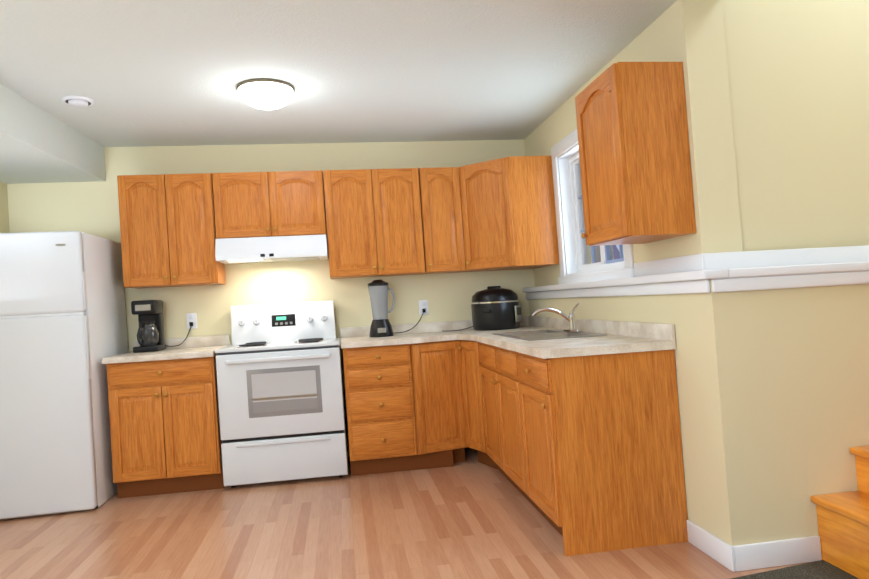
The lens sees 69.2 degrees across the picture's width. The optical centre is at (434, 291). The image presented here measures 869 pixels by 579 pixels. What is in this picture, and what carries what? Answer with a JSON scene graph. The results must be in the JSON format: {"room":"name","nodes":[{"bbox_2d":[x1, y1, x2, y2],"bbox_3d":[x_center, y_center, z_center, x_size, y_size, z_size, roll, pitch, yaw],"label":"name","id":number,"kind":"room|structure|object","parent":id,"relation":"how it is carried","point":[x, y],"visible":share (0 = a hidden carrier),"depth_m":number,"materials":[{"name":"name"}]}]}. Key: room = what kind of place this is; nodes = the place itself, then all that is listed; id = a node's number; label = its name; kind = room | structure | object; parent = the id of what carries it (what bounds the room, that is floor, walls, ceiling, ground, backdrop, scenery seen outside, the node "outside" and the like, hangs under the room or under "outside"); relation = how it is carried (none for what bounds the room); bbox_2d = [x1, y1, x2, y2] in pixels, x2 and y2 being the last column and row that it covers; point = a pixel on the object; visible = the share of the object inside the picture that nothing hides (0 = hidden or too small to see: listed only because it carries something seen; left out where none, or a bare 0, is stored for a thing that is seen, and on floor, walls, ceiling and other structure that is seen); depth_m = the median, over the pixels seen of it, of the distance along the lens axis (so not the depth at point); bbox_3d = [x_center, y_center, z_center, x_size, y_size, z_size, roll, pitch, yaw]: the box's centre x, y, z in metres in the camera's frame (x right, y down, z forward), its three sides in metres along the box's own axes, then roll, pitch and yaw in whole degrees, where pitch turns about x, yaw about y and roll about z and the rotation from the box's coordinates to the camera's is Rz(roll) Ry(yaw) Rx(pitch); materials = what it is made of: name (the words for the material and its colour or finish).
{"room":"kitchen","nodes":[
{"label":"kitchen","id":0,"kind":"room"},
{"bbox_2d":[0,182,9,232],"bbox_3d":[-2.505,0.048,0.740,0.150,2.788,7.730,-4,-1,-9],"label":"wall","id":1,"kind":"structure","parent":0,"point":[4,220],"depth_m":4.43,"materials":[{"name":"beige paint"}]},
{"bbox_2d":[7,140,534,456],"bbox_3d":[-1.005,0.024,4.848,4.434,2.755,0.150,-4,-1,-9],"label":"wall","id":2,"kind":"structure","parent":0,"point":[91,208],"depth_m":4.75,"materials":[{"name":"beige paint"}]},
{"bbox_2d":[117,173,225,288],"bbox_3d":[-1.831,-0.426,4.499,0.678,0.780,0.322,-4,-1,-9],"label":"upper cabinet","id":3,"kind":"object","parent":2,"relation":"attached to","point":[180,230],"depth_m":4.34,"materials":[{"name":"brown wood"}]},
{"bbox_2d":[186,313,196,328],"bbox_3d":[-1.789,0.218,4.644,0.072,0.116,0.009,-4,-1,-9],"label":"electrical outlet plate","id":4,"kind":"object","parent":2,"relation":"attached to","point":[191,317],"visible":0.88,"depth_m":4.64,"materials":[{"name":"white plastic"}]},
{"bbox_2d":[209,170,328,265],"bbox_3d":[-1.176,-0.536,4.572,0.760,0.634,0.378,-4,-1,-9],"label":"upper cabinet","id":5,"kind":"object","parent":2,"relation":"attached to","point":[281,216],"depth_m":4.43,"materials":[{"name":"brown wood"}]},
{"bbox_2d":[215,234,328,264],"bbox_3d":[-1.160,-0.303,4.564,0.756,0.171,0.380,-4,-1,-9],"label":"range hood","id":6,"kind":"object","parent":5,"relation":"attached to","point":[229,248],"depth_m":4.41,"materials":[{"name":"white metal"}]},
{"bbox_2d":[134,316,529,346],"bbox_3d":[-0.707,0.333,4.793,2.975,0.150,0.019,-4,-1,-9],"label":"backsplash","id":7,"kind":"structure","parent":2,"relation":"attached to","point":[202,341],"depth_m":4.81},
{"bbox_2d":[317,168,419,278],"bbox_3d":[-0.454,-0.499,4.706,0.808,0.784,0.322,-4,-1,-9],"label":"upper cabinet","id":8,"kind":"object","parent":2,"relation":"attached to","point":[371,210],"depth_m":4.55,"materials":[{"name":"brown wood"}]},
{"bbox_2d":[419,300,428,314],"bbox_3d":[-0.085,0.126,4.900,0.072,0.116,0.009,-4,-1,-9],"label":"electrical outlet plate","id":9,"kind":"object","parent":2,"relation":"attached to","point":[423,304],"visible":0.98,"depth_m":4.90,"materials":[{"name":"white plastic"}]},
{"bbox_2d":[409,167,456,273],"bbox_3d":[0.031,-0.531,4.761,0.395,0.784,0.358,-4,-1,-9],"label":"upper cabinet","id":10,"kind":"object","parent":2,"relation":"attached to","point":[434,228],"depth_m":4.62,"materials":[{"name":"brown wood"}]},
{"bbox_2d":[453,156,558,272],"bbox_3d":[0.481,-0.553,4.699,0.665,0.783,0.613,-4,-1,-9],"label":"upper cabinet","id":11,"kind":"object","parent":2,"relation":"attached to","point":[504,213],"depth_m":4.45,"materials":[{"name":"brown wood"}]},
{"bbox_2d":[0,0,676,183],"bbox_3d":[-0.631,-1.211,1.112,4.224,0.565,7.830,-4,-1,-9],"label":"ceiling","id":12,"kind":"structure","parent":0,"point":[143,73],"depth_m":3.31,"materials":[{"name":"white paint"}]},
{"bbox_2d":[61,95,94,107],"bbox_3d":[-2.026,-1.073,3.586,0.168,0.033,0.168,-4,-1,-9],"label":"ceiling vent","id":13,"kind":"object","parent":12,"relation":"in","point":[77,101],"visible":1,"depth_m":3.55,"materials":[{"name":"white plastic"}]},
{"bbox_2d":[236,78,294,110],"bbox_3d":[-0.950,-1.086,3.564,0.320,0.132,0.320,-4,-1,-9],"label":"ceiling light fixture","id":14,"kind":"object","parent":12,"relation":"attached to","point":[266,94],"visible":1,"depth_m":3.47,"materials":[{"name":"beige glass"}]},
{"bbox_2d":[0,447,809,578],"bbox_3d":[0.776,1.182,1.238,6.924,0.294,8.030,-4,-1,-9],"label":"floor","id":15,"kind":"structure","parent":0,"point":[471,517],"depth_m":3.16,"materials":[{"name":"laminate"}]},
{"bbox_2d":[0,231,127,519],"bbox_3d":[-2.508,0.501,4.089,0.754,1.704,0.798,-4,-1,-9],"label":"fridge","id":16,"kind":"object","parent":15,"relation":"on","point":[63,330],"visible":1,"depth_m":3.75,"materials":[{"name":"white metal"}]},
{"bbox_2d":[107,347,222,486],"bbox_3d":[-1.767,0.819,4.309,0.648,0.766,0.629,-4,-1,-9],"label":"base cabinet","id":17,"kind":"object","parent":15,"relation":"on","point":[165,422],"depth_m":4.00,"materials":[{"name":"brown wood"}]},
{"bbox_2d":[102,343,229,366],"bbox_3d":[-1.795,0.425,4.296,0.667,0.053,0.639,-4,-1,-9],"label":"countertop","id":18,"kind":"structure","parent":17,"relation":"on","point":[163,356],"depth_m":4.02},
{"bbox_2d":[131,300,192,352],"bbox_3d":[-1.918,0.236,4.453,0.339,0.359,0.330,-4,-1,-9],"label":"coffee maker","id":19,"kind":"object","parent":18,"relation":"on","point":[150,333],"visible":1,"depth_m":4.34,"materials":[{"name":"black plastic"}]},
{"bbox_2d":[215,300,347,487],"bbox_3d":[-1.042,0.674,4.385,0.800,1.207,0.650,-4,-1,-9],"label":"stove","id":20,"kind":"object","parent":15,"relation":"on","point":[280,393],"visible":1,"depth_m":4.12,"materials":[{"name":"white metal"}]},
{"bbox_2d":[343,343,429,475],"bbox_3d":[-0.370,0.815,4.516,0.513,0.910,0.629,-4,-1,-9],"label":"base cabinet","id":21,"kind":"object","parent":15,"relation":"on","point":[385,387],"depth_m":4.21,"materials":[{"name":"brown wood"}]},
{"bbox_2d":[342,331,461,350],"bbox_3d":[-0.267,0.373,4.524,0.799,0.115,0.639,-4,-1,-9],"label":"countertop","id":22,"kind":"structure","parent":21,"relation":"on","point":[430,340],"depth_m":4.31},
{"bbox_2d":[368,280,425,336],"bbox_3d":[-0.277,0.116,4.720,0.454,0.420,0.291,-4,-1,-9],"label":"blender","id":23,"kind":"object","parent":22,"relation":"on","point":[381,326],"visible":1,"depth_m":4.59,"materials":[{"name":"black plastic"}]},
{"bbox_2d":[422,343,477,467],"bbox_3d":[0.321,0.774,4.690,1.033,0.904,0.491,-4,-1,-9],"label":"base cabinet","id":24,"kind":"object","parent":15,"relation":"on","point":[451,421],"depth_m":4.32,"materials":[{"name":"brown wood"}]},
{"bbox_2d":[470,327,613,497],"bbox_3d":[0.669,0.714,3.753,0.616,0.930,1.029,-4,-1,-9],"label":"base cabinet","id":25,"kind":"object","parent":15,"relation":"on","point":[497,405],"depth_m":3.75,"materials":[{"name":"brown wood"}]},
{"bbox_2d":[510,327,687,555],"bbox_3d":[0.777,0.690,3.080,0.600,0.930,0.558,-4,-1,-9],"label":"base cabinet","id":26,"kind":"object","parent":15,"relation":"on","point":[568,428],"depth_m":2.81,"materials":[{"name":"brown wood"}]},
{"bbox_2d":[458,323,673,362],"bbox_3d":[0.574,0.285,3.868,0.678,0.071,2.189,-4,-1,-9],"label":"countertop","id":27,"kind":"structure","parent":26,"relation":"on","point":[632,346],"depth_m":2.82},
{"bbox_2d":[449,286,522,330],"bbox_3d":[0.355,0.130,4.752,0.594,0.328,0.367,-4,-1,-9],"label":"slow cooker","id":28,"kind":"object","parent":27,"relation":"on","point":[496,308],"visible":0.98,"depth_m":4.62,"materials":[{"name":"black plastic"}]},
{"bbox_2d":[492,303,606,371],"bbox_3d":[0.655,0.258,3.766,0.440,0.353,0.800,-4,-1,-9],"label":"sink","id":29,"kind":"object","parent":27,"relation":"in","point":[551,334],"depth_m":3.77,"materials":[{"name":"silver metal"}]},
{"bbox_2d":[731,560,858,578],"bbox_3d":[1.074,1.110,1.922,1.168,0.035,1.090,-4,-1,-9],"label":"carpet","id":30,"kind":"object","parent":15,"relation":"on","point":[821,569],"visible":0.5,"depth_m":2.44,"materials":[{"name":"grey carpet"}]},
{"bbox_2d":[810,445,868,578],"bbox_3d":[2.652,0.442,2.146,2.131,1.212,1.211,-4,-1,-9],"label":"stairs","id":31,"kind":"structure","parent":15,"relation":"on","point":[843,523],"depth_m":2.47,"materials":[{"name":"brown wood"}]},
{"bbox_2d":[529,295,648,322],"bbox_3d":[1.053,0.612,4.106,0.250,1.310,2.080,-4,-1,-9],"label":"wall","id":32,"kind":"structure","parent":0,"point":[611,308],"depth_m":3.67,"materials":[{"name":"beige paint"}]},
{"bbox_2d":[523,262,650,298],"bbox_3d":[0.917,-0.041,3.971,0.116,0.188,2.148,-4,-1,-9],"label":"trim","id":33,"kind":"structure","parent":32,"relation":"on","point":[640,284],"depth_m":3.54,"materials":[{"name":"white"}]},
{"bbox_2d":[524,0,742,286],"bbox_3d":[1.361,-1.314,1.411,0.190,2.535,7.630,-4,-1,-9],"label":"wall","id":34,"kind":"structure","parent":0,"point":[690,34],"depth_m":2.74,"materials":[{"name":"beige paint"}]},
{"bbox_2d":[551,129,634,283],"bbox_3d":[1.005,-0.544,3.886,0.178,0.974,1.114,-4,-1,-9],"label":"window unit","id":35,"kind":"structure","parent":34,"relation":"in","point":[576,266],"depth_m":4.29,"materials":[{"name":"white"}]},
{"bbox_2d":[575,62,695,245],"bbox_3d":[0.918,-0.614,2.945,0.316,0.759,0.466,-4,-1,-9],"label":"upper cabinet","id":36,"kind":"object","parent":34,"relation":"attached to","point":[632,125],"depth_m":2.73,"materials":[{"name":"brown wood"}]},
{"bbox_2d":[645,279,868,545],"bbox_3d":[2.482,0.513,2.986,2.750,1.314,0.500,-4,-1,-9],"label":"wall","id":37,"kind":"structure","parent":0,"point":[773,391],"depth_m":2.59,"materials":[{"name":"beige paint"}]},
{"bbox_2d":[686,520,728,567],"bbox_3d":[1.166,1.071,2.679,0.017,0.104,0.316,-4,-1,-9],"label":"baseboard","id":38,"kind":"structure","parent":37,"relation":"attached to","point":[713,546],"depth_m":2.68,"materials":[{"name":"white wood"}]},
{"bbox_2d":[647,245,868,294],"bbox_3d":[2.325,-0.143,2.899,2.591,0.207,0.390,-4,-1,-9],"label":"trim","id":39,"kind":"structure","parent":37,"relation":"on","point":[769,269],"depth_m":2.69,"materials":[{"name":"white"}]},
{"bbox_2d":[725,536,821,571],"bbox_3d":[1.378,1.058,2.544,0.397,0.105,0.013,-4,-1,-9],"label":"baseboard","id":40,"kind":"structure","parent":37,"relation":"attached to","point":[745,557],"depth_m":2.54,"materials":[{"name":"white wood"}]},
{"bbox_2d":[722,0,868,250],"bbox_3d":[2.372,-0.715,3.204,2.280,3.784,0.580,-4,-1,-9],"label":"wall","id":41,"kind":"structure","parent":0,"point":[798,72],"depth_m":2.78,"materials":[{"name":"beige paint"}]},
{"label":"outside","id":42,"kind":"structure","parent":0,"visible":0},
{"bbox_2d":[613,245,623,258],"bbox_3d":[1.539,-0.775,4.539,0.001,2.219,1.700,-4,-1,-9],"label":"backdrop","id":43,"kind":"structure","parent":42,"point":[617,250],"depth_m":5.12,"materials":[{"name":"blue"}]}
]}

